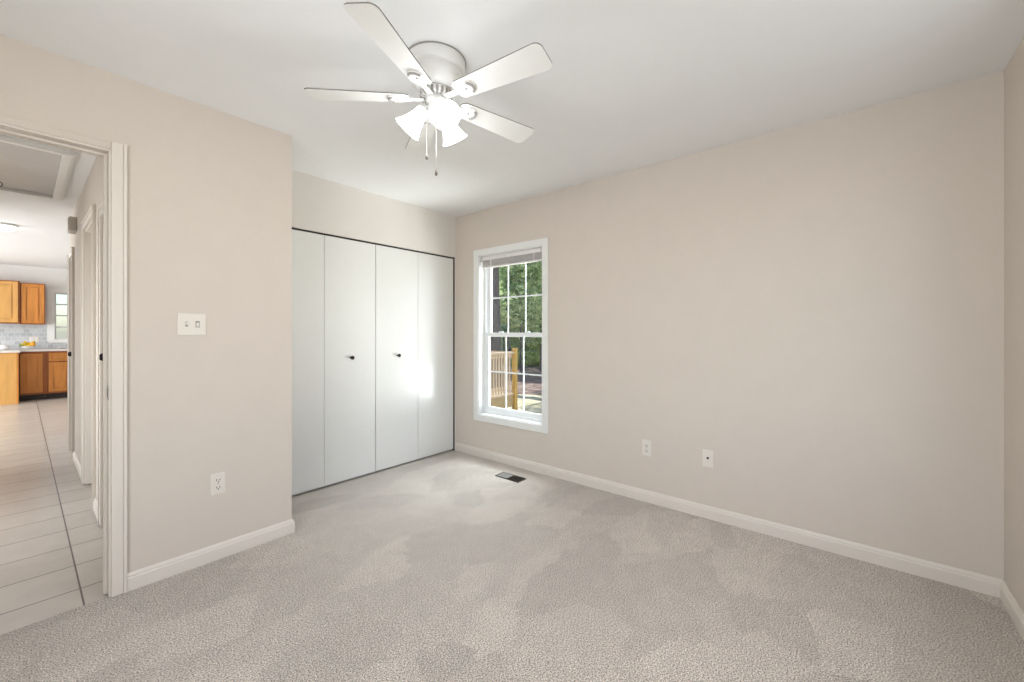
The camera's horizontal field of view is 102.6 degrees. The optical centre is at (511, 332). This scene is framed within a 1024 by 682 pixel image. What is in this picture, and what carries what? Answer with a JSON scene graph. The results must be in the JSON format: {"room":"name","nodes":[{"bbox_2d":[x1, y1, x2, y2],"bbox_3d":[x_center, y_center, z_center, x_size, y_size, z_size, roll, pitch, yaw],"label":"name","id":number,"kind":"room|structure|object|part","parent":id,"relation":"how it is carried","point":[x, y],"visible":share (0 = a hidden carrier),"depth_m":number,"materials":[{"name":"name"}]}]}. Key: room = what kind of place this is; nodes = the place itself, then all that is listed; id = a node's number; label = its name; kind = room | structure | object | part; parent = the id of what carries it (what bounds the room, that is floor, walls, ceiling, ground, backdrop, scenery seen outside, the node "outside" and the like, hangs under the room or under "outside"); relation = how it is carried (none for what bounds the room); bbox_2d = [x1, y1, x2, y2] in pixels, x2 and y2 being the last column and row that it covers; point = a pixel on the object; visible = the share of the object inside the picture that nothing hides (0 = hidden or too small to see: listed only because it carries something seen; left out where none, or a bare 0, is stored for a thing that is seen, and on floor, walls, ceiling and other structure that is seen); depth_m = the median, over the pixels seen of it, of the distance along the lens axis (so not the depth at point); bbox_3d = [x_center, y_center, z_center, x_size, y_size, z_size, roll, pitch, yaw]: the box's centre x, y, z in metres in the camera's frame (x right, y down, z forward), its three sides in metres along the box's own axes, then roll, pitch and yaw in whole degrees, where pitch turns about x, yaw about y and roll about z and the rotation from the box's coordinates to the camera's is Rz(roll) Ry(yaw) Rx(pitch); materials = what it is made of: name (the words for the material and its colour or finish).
{"room":"empty bedroom","nodes":[
{"label":"empty bedroom","id":0,"kind":"room"},
{"bbox_2d":[0,264,66,348],"bbox_3d":[-7.438,0.279,5.540,5.920,3.100,7.380,0,0,40],"label":"wall","id":1,"kind":"structure","parent":0,"point":[54,278],"depth_m":7.92,"materials":[{"name":"paint"}]},
{"bbox_2d":[0,280,19,323],"bbox_3d":[-9.459,-0.561,7.266,0.355,0.780,0.942,0,0,40],"label":"upper cabinet","id":2,"kind":"object","parent":1,"relation":"attached to","point":[9,289],"visible":1,"depth_m":7.43,"materials":[{"name":"brown wood"}]},
{"bbox_2d":[20,283,44,324],"bbox_3d":[-9.073,-0.543,7.759,0.315,0.765,0.306,0,0,40],"label":"upper cabinet","id":3,"kind":"object","parent":1,"relation":"attached to","point":[32,295],"visible":1,"depth_m":7.66,"materials":[{"name":"brown wood"}]},
{"bbox_2d":[0,324,66,348],"bbox_3d":[-9.289,0.064,7.747,0.007,0.470,2.000,0,0,40],"label":"backsplash","id":4,"kind":"structure","parent":1,"relation":"attached to","point":[12,335],"depth_m":7.77,"materials":[{"name":"tile"}]},
{"bbox_2d":[29,337,38,341],"bbox_3d":[-9.176,0.129,7.868,0.009,0.114,0.120,0,0,40],"label":"wall outlet","id":5,"kind":"object","parent":1,"relation":"attached to","point":[31,339],"visible":0.88,"depth_m":7.86,"materials":[{"name":"plastic"}]},
{"bbox_2d":[47,288,66,342],"bbox_3d":[-8.781,-0.339,8.418,0.130,1.065,1.020,0,0,40],"label":"window","id":6,"kind":"structure","parent":1,"relation":"in","point":[51,293],"depth_m":8.05,"materials":[{"name":"paint"}]},
{"bbox_3d":[-8.793,-0.331,8.427,0.020,0.920,0.820,0,0,40],"label":"sash","id":7,"kind":"part","parent":6,"relation":"part of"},
{"bbox_2d":[0,208,69,268],"bbox_3d":[-7.466,-1.301,5.576,5.890,0.060,7.400,0,0,40],"label":"ceiling","id":8,"kind":"structure","parent":0,"point":[40,240],"depth_m":5.64,"materials":[{"name":"paint"}]},
{"bbox_2d":[0,222,18,230],"bbox_3d":[-5.929,-1.231,4.788,0.210,0.080,0.210,0,0,40],"label":"dome light","id":9,"kind":"object","parent":8,"relation":"attached to","point":[4,226],"visible":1,"depth_m":4.76,"materials":[{"name":"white glass"}]},
{"bbox_2d":[0,397,108,634],"bbox_3d":[-6.048,1.257,4.393,9.583,0.044,7.400,0,0,40],"label":"floor tile","id":10,"kind":"structure","parent":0,"point":[51,536],"depth_m":2.65,"materials":[{"name":"beige tile"}]},
{"bbox_2d":[0,353,18,404],"bbox_3d":[-9.242,0.789,7.069,0.940,0.890,0.938,0,0,40],"label":"base cabinet","id":11,"kind":"object","parent":10,"relation":"on","point":[9,362],"visible":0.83,"depth_m":7.05,"materials":[{"name":"brown wood"}]},
{"bbox_2d":[0,348,66,352],"bbox_3d":[-8.915,0.324,7.436,0.978,0.039,1.960,0,0,40],"label":"countertop","id":12,"kind":"structure","parent":11,"relation":"on","point":[41,349],"depth_m":7.46,"materials":[{"name":"stone"}]},
{"bbox_2d":[0,344,11,349],"bbox_3d":[-9.045,0.251,7.297,0.158,0.105,0.120,0,0,-14],"label":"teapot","id":13,"kind":"object","parent":12,"relation":"on","point":[2,347],"visible":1,"depth_m":7.27,"materials":[{"name":"white ceramic"}]},
{"bbox_2d":[20,346,34,348],"bbox_3d":[-8.992,0.273,7.611,0.200,0.061,0.200,0,0,40],"label":"fruit bowl","id":14,"kind":"object","parent":12,"relation":"on","point":[22,347],"visible":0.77,"depth_m":7.56,"materials":[{"name":"white ceramic"}]},
{"bbox_2d":[19,351,46,400],"bbox_3d":[-8.958,0.789,7.663,0.615,0.890,0.325,0,0,40],"label":"base cabinet","id":15,"kind":"object","parent":10,"relation":"on","point":[32,365],"visible":1,"depth_m":7.47,"materials":[{"name":"brown wood"}]},
{"bbox_3d":[-8.741,0.739,7.458,0.020,0.710,0.267,0,0,40],"label":"door","id":16,"kind":"part","parent":15,"relation":"part of","materials":[{"name":"brown wood"}]},
{"bbox_2d":[47,351,66,398],"bbox_3d":[-8.648,0.789,8.035,0.615,0.890,0.638,0,0,40],"label":"base cabinet","id":17,"kind":"object","parent":10,"relation":"on","point":[56,360],"visible":0.3,"depth_m":7.70,"materials":[{"name":"brown wood"}]},
{"bbox_3d":[-8.516,0.454,7.728,0.020,0.150,0.290,0,0,40],"label":"drawer","id":18,"kind":"part","parent":17,"relation":"part of","materials":[{"name":"brown wood"}]},
{"bbox_3d":[-8.516,0.824,7.728,0.020,0.540,0.290,0,0,40],"label":"door","id":19,"kind":"part","parent":17,"relation":"part of","materials":[{"name":"brown wood"}]},
{"bbox_2d":[70,156,102,500],"bbox_3d":[-3.278,0.009,3.248,3.645,2.440,0.120,0,0,40],"label":"wall","id":20,"kind":"structure","parent":0,"point":[92,191],"depth_m":3.58,"materials":[{"name":"paint"}]},
{"bbox_2d":[67,247,73,453],"bbox_3d":[-4.422,0.199,4.190,0.560,2.060,0.139,0,0,40],"label":"trim","id":21,"kind":"structure","parent":20,"relation":"attached to","point":[70,254],"depth_m":4.29,"materials":[{"name":"paint"}]},
{"bbox_2d":[67,216,76,233],"bbox_3d":[-4.119,-1.006,3.835,0.200,0.130,0.056,0,0,40],"label":"box","id":22,"kind":"object","parent":20,"relation":"attached to","point":[71,221],"visible":1,"depth_m":3.78,"materials":[{"name":"plastic"}]},
{"bbox_2d":[72,451,80,479],"bbox_3d":[-3.879,1.186,3.663,0.950,0.084,0.014,0,0,40],"label":"baseboard","id":23,"kind":"structure","parent":20,"relation":"attached to","point":[76,462],"depth_m":3.67,"materials":[{"name":"paint"}]},
{"bbox_2d":[81,204,95,509],"bbox_3d":[-3.163,0.169,3.147,0.810,2.120,0.149,0,0,40],"label":"door","id":24,"kind":"structure","parent":20,"relation":"attached to","point":[88,236],"depth_m":3.32,"materials":[{"name":"paint"}]},
{"bbox_2d":[93,498,97,520],"bbox_3d":[-2.772,1.186,2.739,0.315,0.084,0.014,0,0,40],"label":"baseboard","id":25,"kind":"structure","parent":20,"relation":"attached to","point":[95,502],"depth_m":2.75,"materials":[{"name":"paint"}]},
{"bbox_2d":[98,202,102,525],"bbox_3d":[-2.305,0.219,2.424,0.805,2.020,0.139,0,0,40],"label":"trim","id":26,"kind":"structure","parent":20,"relation":"attached to","point":[100,210],"depth_m":2.61,"materials":[{"name":"paint"}]},
{"bbox_2d":[0,34,291,572],"bbox_3d":[-2.518,0.009,2.099,1.245,2.440,2.138,0,0,40],"label":"wall","id":27,"kind":"structure","parent":0,"point":[209,190],"depth_m":2.15,"materials":[{"name":"paint"}]},
{"bbox_2d":[0,114,126,596],"bbox_3d":[-2.171,0.171,1.621,0.139,2.115,0.938,0,0,40],"label":"trim","id":28,"kind":"structure","parent":27,"relation":"attached to","point":[114,155],"depth_m":1.91,"materials":[{"name":"paint"}]},
{"bbox_2d":[177,313,205,334],"bbox_3d":[-1.665,-0.045,2.135,0.018,0.114,0.120,0,0,40],"label":"light switch","id":29,"kind":"object","parent":27,"relation":"attached to","point":[187,323],"visible":1,"depth_m":2.13,"materials":[{"name":"plastic"}]},
{"bbox_2d":[127,519,294,591],"bbox_3d":[-1.583,1.186,2.236,0.014,0.084,0.758,0,0,40],"label":"baseboard","id":30,"kind":"structure","parent":27,"relation":"attached to","point":[151,574],"depth_m":2.18,"materials":[{"name":"paint"}]},
{"bbox_2d":[210,472,225,495],"bbox_3d":[-1.595,0.819,2.225,0.009,0.114,0.070,0,0,40],"label":"wall outlet","id":31,"kind":"object","parent":27,"relation":"attached to","point":[218,480],"visible":1,"depth_m":2.22,"materials":[{"name":"plastic"}]},
{"bbox_2d":[215,477,221,482],"bbox_3d":[-1.593,0.799,2.224,0.003,0.025,0.033,0,0,40],"label":"receptacle","id":32,"kind":"object","parent":31,"relation":"attached to","point":[217,479],"depth_m":2.22,"materials":[{"name":"plastic"}]},
{"bbox_2d":[215,485,221,489],"bbox_3d":[-1.593,0.839,2.224,0.003,0.025,0.033,0,0,40],"label":"receptacle","id":33,"kind":"object","parent":31,"relation":"attached to","point":[217,487],"depth_m":2.22,"materials":[{"name":"plastic"}]},
{"bbox_2d":[292,170,455,441],"bbox_3d":[-1.478,0.009,3.826,0.769,2.440,1.848,0,0,40],"label":"wall","id":34,"kind":"structure","parent":0,"point":[321,205],"depth_m":3.51,"materials":[{"name":"paint"}]},
{"bbox_2d":[292,227,452,258],"bbox_3d":[-1.210,-0.781,3.597,0.027,0.012,1.834,0,0,40],"label":"closet track","id":35,"kind":"object","parent":34,"relation":"attached to","point":[292,227],"visible":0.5,"depth_m":3.52,"materials":[{"name":"black metal"}]},
{"bbox_2d":[292,229,374,494],"bbox_3d":[-1.481,0.221,3.235,0.064,1.983,0.901,0,0,40],"label":"bifold door","id":36,"kind":"structure","parent":35,"relation":"hanging from","point":[333,278],"depth_m":3.28,"materials":[{"name":"paint"}]},
{"bbox_3d":[-1.639,0.221,3.072,0.030,1.983,0.449,0,0,40],"label":"door panel","id":37,"kind":"part","parent":36,"relation":"part of","materials":[{"name":"paint"}]},
{"bbox_3d":[-1.349,0.221,3.419,0.030,1.983,0.449,0,0,40],"label":"door panel","id":38,"kind":"part","parent":36,"relation":"part of","materials":[{"name":"paint"}]},
{"bbox_2d":[375,245,452,470],"bbox_3d":[-0.900,0.221,3.931,0.064,1.983,0.901,0,0,40],"label":"bifold door","id":39,"kind":"structure","parent":35,"relation":"hanging from","point":[414,290],"depth_m":3.88,"materials":[{"name":"paint"}]},
{"bbox_3d":[-1.058,0.221,3.768,0.030,1.983,0.449,0,0,40],"label":"door panel","id":40,"kind":"part","parent":39,"relation":"part of","materials":[{"name":"paint"}]},
{"bbox_3d":[-0.768,0.221,4.116,0.030,1.983,0.449,0,0,40],"label":"door panel","id":41,"kind":"part","parent":39,"relation":"part of","materials":[{"name":"paint"}]},
{"bbox_2d":[0,450,1023,681],"bbox_3d":[-0.680,1.254,1.782,4.634,0.050,4.006,0,0,40],"label":"floor","id":42,"kind":"structure","parent":0,"point":[439,567],"depth_m":1.81,"materials":[{"name":"carpet"}]},
{"bbox_2d":[495,472,525,482],"bbox_3d":[-0.012,1.225,3.478,0.256,0.008,0.112,0,0,40],"label":"floor vent","id":43,"kind":"object","parent":42,"relation":"in","point":[511,477],"visible":1,"depth_m":3.47,"materials":[{"name":"metal"}]},
{"bbox_2d":[0,0,1023,217],"bbox_3d":[-1.555,-1.241,2.590,7.014,0.060,4.126,0,0,40],"label":"ceiling","id":44,"kind":"structure","parent":0,"point":[629,85],"depth_m":1.86,"materials":[{"name":"paint"}]},
{"bbox_2d":[0,134,77,200],"bbox_3d":[-3.755,-1.194,2.914,1.508,0.071,0.833,0,0,40],"label":"attic hatch","id":45,"kind":"object","parent":44,"relation":"attached to","point":[26,167],"visible":1,"depth_m":3.00,"materials":[{"name":"paint"}]},
{"bbox_3d":[-3.756,-1.220,2.913,1.378,0.017,0.701,0,0,40],"label":"panel","id":46,"kind":"part","parent":45,"relation":"part of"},
{"bbox_2d":[304,2,551,175],"bbox_3d":[-0.312,-0.955,1.829,1.064,0.513,1.077,0,0,40],"label":"ceiling fan","id":47,"kind":"object","parent":44,"relation":"hanging from","point":[435,70],"visible":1,"depth_m":1.74,"materials":[{"name":"white metal"}]},
{"bbox_3d":[-0.675,-1.046,1.808,0.437,0.005,0.132,0,11,-4],"label":"blade","id":48,"kind":"part","parent":47,"relation":"part of","materials":[{"name":"white wood"}]},
{"bbox_3d":[-0.431,-1.046,1.509,0.132,0.005,0.437,11,3,16],"label":"blade","id":49,"kind":"part","parent":47,"relation":"part of","materials":[{"name":"white wood"}]},
{"bbox_3d":[-0.433,-0.954,1.836,0.125,0.115,0.125,41,1,2],"label":"lamp shade","id":50,"kind":"part","parent":47,"relation":"part of","materials":[{"name":"white glass"}]},
{"bbox_3d":[-0.466,-1.046,2.144,0.132,0.005,0.437,-12,4,-22],"label":"blade","id":51,"kind":"part","parent":47,"relation":"part of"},
{"bbox_3d":[-0.300,-0.965,1.758,0.038,0.065,0.038,0,-41,-28],"label":"bulb","id":52,"kind":"part","parent":47,"relation":"part of","materials":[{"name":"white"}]},
{"bbox_3d":[-0.295,-0.954,1.750,0.125,0.115,0.125,0,-41,-28],"label":"lamp shade","id":53,"kind":"part","parent":47,"relation":"part of","materials":[{"name":"white glass"}]},
{"bbox_3d":[-0.289,-0.954,1.912,0.125,0.115,0.125,0,41,32],"label":"lamp shade","id":54,"kind":"part","parent":47,"relation":"part of","materials":[{"name":"white glass"}]},
{"bbox_3d":[-0.082,-1.046,2.049,0.437,0.005,0.132,0,-11,-40],"label":"blade","id":55,"kind":"part","parent":47,"relation":"part of","materials":[{"name":"white wood"}]},
{"bbox_3d":[-0.053,-1.046,1.654,0.437,0.005,0.132,0,-11,32],"label":"blade","id":56,"kind":"part","parent":47,"relation":"part of","materials":[{"name":"white wood"}]},
{"bbox_2d":[456,71,1003,579],"bbox_3d":[0.628,0.309,3.365,4.654,3.040,0.140,0,0,40],"label":"wall","id":57,"kind":"structure","parent":0,"point":[816,308],"depth_m":2.40,"materials":[{"name":"paint"}]},
{"bbox_2d":[451,257,454,449],"bbox_3d":[-0.637,0.221,4.312,0.098,2.015,0.002,0,0,40],"label":"door frame","id":58,"kind":"structure","parent":57,"relation":"attached to","point":[454,257],"depth_m":4.29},
{"bbox_2d":[474,237,547,433],"bbox_3d":[0.010,0.024,3.871,0.900,1.690,0.154,0,0,40],"label":"window","id":59,"kind":"structure","parent":57,"relation":"in","point":[483,278],"depth_m":3.99,"materials":[{"name":"paint"}]},
{"bbox_3d":[0.046,-0.346,3.914,0.720,0.770,0.026,0,0,40],"label":"sash","id":60,"kind":"part","parent":59,"relation":"part of","materials":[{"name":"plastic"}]},
{"bbox_2d":[481,247,541,268],"bbox_3d":[-0.009,-0.694,3.849,0.756,0.116,0.042,0,0,40],"label":"window blind","id":61,"kind":"object","parent":59,"relation":"attached to","point":[531,255],"visible":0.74,"depth_m":3.82,"materials":[{"name":"white plastic"}]},
{"bbox_3d":[-0.008,-0.644,3.850,0.728,0.014,0.026,0,0,40],"label":"rail","id":62,"kind":"part","parent":61,"relation":"part of","materials":[{"name":"white plastic"}]},
{"bbox_3d":[0.035,0.024,3.901,0.764,1.554,0.065,0,0,40],"label":"frame","id":63,"kind":"part","parent":59,"relation":"part of","materials":[{"name":"plastic"}]},
{"bbox_3d":[0.025,0.389,3.889,0.720,0.780,0.026,0,0,40],"label":"sash","id":64,"kind":"part","parent":59,"relation":"part of","materials":[{"name":"plastic"}]},
{"bbox_2d":[642,439,651,456],"bbox_3d":[0.978,0.837,2.976,0.070,0.114,0.009,0,0,40],"label":"wall outlet","id":65,"kind":"object","parent":57,"relation":"attached to","point":[646,444],"visible":1,"depth_m":2.97,"materials":[{"name":"plastic"}]},
{"bbox_2d":[702,449,713,467],"bbox_3d":[1.292,0.832,2.708,0.070,0.114,0.018,0,0,40],"label":"cable plate","id":66,"kind":"object","parent":57,"relation":"attached to","point":[707,455],"visible":1,"depth_m":2.71,"materials":[{"name":"plastic"}]},
{"bbox_2d":[455,442,1002,597],"bbox_3d":[0.839,1.186,3.088,3.734,0.084,0.014,0,0,40],"label":"baseboard","id":67,"kind":"structure","parent":57,"relation":"attached to","point":[961,578],"depth_m":2.45,"materials":[{"name":"paint"}]},
{"bbox_2d":[1004,37,1023,611],"bbox_3d":[1.047,0.009,0.329,0.120,2.440,3.986,0,0,40],"label":"wall","id":68,"kind":"structure","parent":0,"point":[1014,71],"depth_m":1.77,"materials":[{"name":"paint"}]},
{"bbox_2d":[1000,580,1023,640],"bbox_3d":[1.034,1.186,0.418,0.014,0.084,3.866,0,0,40],"label":"baseboard","id":69,"kind":"structure","parent":68,"relation":"attached to","point":[1016,613],"depth_m":1.75,"materials":[{"name":"paint"}]},
{"bbox_3d":[-0.186,1.839,32.253,37.692,0.020,34.536,0,0,40],"label":"lawn","id":70,"kind":"structure","parent":0,"visible":0},
{"bbox_2d":[501,323,506,350],"bbox_3d":[-1.200,-2.142,24.034,6.065,8.006,5.424,0,0,25],"label":"tree","id":71,"kind":"object","parent":70,"relation":"on","point":[503,326],"visible":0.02,"depth_m":23.46,"materials":[{"name":"green plant"}]},
{"bbox_2d":[501,320,539,351],"bbox_3d":[1.037,-2.641,25.709,6.298,9.003,6.215,0,0,40],"label":"tree","id":72,"kind":"object","parent":70,"relation":"on","point":[514,341],"visible":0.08,"depth_m":23.61,"materials":[{"name":"green plant"}]},
{"bbox_2d":[521,349,537,364],"bbox_3d":[1.314,1.362,23.576,2.055,1.009,1.524,0,0,-3],"label":"bush","id":73,"kind":"object","parent":70,"relation":"on","point":[527,350],"visible":0.07,"depth_m":23.34,"materials":[{"name":"green plant"}]},
{"bbox_2d":[530,351,539,365],"bbox_3d":[1.815,1.422,22.797,1.638,0.942,1.916,0,0,40],"label":"bush","id":74,"kind":"object","parent":70,"relation":"on","point":[537,357],"visible":0.16,"depth_m":22.32,"materials":[{"name":"green plant"}]},
{"label":"outside","id":75,"kind":"structure","parent":0,"visible":0},
{"bbox_2d":[508,366,541,413],"bbox_3d":[5.834,1.909,26.510,65.000,0.100,41.810,0,0,40],"label":"ground","id":76,"kind":"structure","parent":75,"point":[532,403],"depth_m":10.78,"materials":[{"name":"grey concrete"}]},
{"bbox_2d":[490,392,513,408],"bbox_3d":[-2.515,1.613,8.882,3.401,0.489,4.020,0,0,40],"label":"wooden deck","id":77,"kind":"object","parent":76,"relation":"on","point":[497,400],"visible":0.06,"depth_m":9.00,"materials":[{"name":"brown wood"}]},
{"bbox_2d":[490,348,517,409],"bbox_3d":[-2.389,1.103,8.826,3.225,1.509,3.995,0,0,40],"label":"deck railing","id":78,"kind":"object","parent":77,"relation":"on","point":[513,354],"visible":0.26,"depth_m":9.04,"materials":[{"name":"beige wood"}]},
{"bbox_3d":[-1.253,0.514,7.803,0.040,0.089,3.880,0,0,40],"label":"rail","id":79,"kind":"part","parent":78,"relation":"part of","materials":[{"name":"beige wood"}]},
{"bbox_3d":[-1.246,0.449,7.811,0.140,0.040,3.900,0,0,40],"label":"rail","id":80,"kind":"part","parent":78,"relation":"part of","materials":[{"name":"brown wood"}]},
{"bbox_3d":[0.063,1.103,9.321,0.094,1.509,0.094,0,0,40],"label":"corner post","id":81,"kind":"part","parent":78,"relation":"part of","materials":[{"name":"wood"}]},
{"bbox_2d":[511,351,535,365],"bbox_3d":[0.594,1.423,22.546,1.567,0.889,1.334,0,0,-37],"label":"bush","id":82,"kind":"object","parent":76,"relation":"on","point":[528,360],"visible":0.56,"depth_m":22.25,"materials":[{"name":"green plant"}]},
{"bbox_2d":[510,367,541,394],"bbox_3d":[0.000,1.849,17.119,15.000,0.020,10.187,0,0,0],"label":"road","id":83,"kind":"structure","parent":76,"relation":"on","point":[532,384],"depth_m":15.48,"materials":[{"name":"grey asphalt"}]},
{"bbox_2d":[490,267,501,387],"bbox_3d":[-0.498,-3.410,13.130,3.143,10.552,4.483,0,0,15],"label":"tree","id":84,"kind":"object","parent":83,"relation":"on","point":[495,342],"visible":0.02,"depth_m":12.41,"materials":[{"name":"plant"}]},
{"bbox_2d":[499,261,541,372],"bbox_3d":[0.435,-1.639,18.049,3.767,6.998,4.833,0,0,40],"label":"tree","id":85,"kind":"object","parent":83,"relation":"on","point":[516,288],"visible":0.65,"depth_m":16.45,"materials":[{"name":"green plant"}]},
{"bbox_2d":[499,261,541,376],"bbox_3d":[0.387,-2.141,16.960,3.136,8.004,3.062,0,0,40],"label":"tree","id":86,"kind":"object","parent":83,"relation":"on","point":[519,272],"visible":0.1,"depth_m":16.42,"materials":[{"name":"green plant"}]},
{"bbox_2d":[513,262,541,371],"bbox_3d":[1.353,-1.743,19.709,4.520,7.206,5.119,0,0,40],"label":"tree","id":87,"kind":"object","parent":83,"relation":"on","point":[535,262],"visible":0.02,"depth_m":19.44,"materials":[{"name":"green plant"}]}
]}

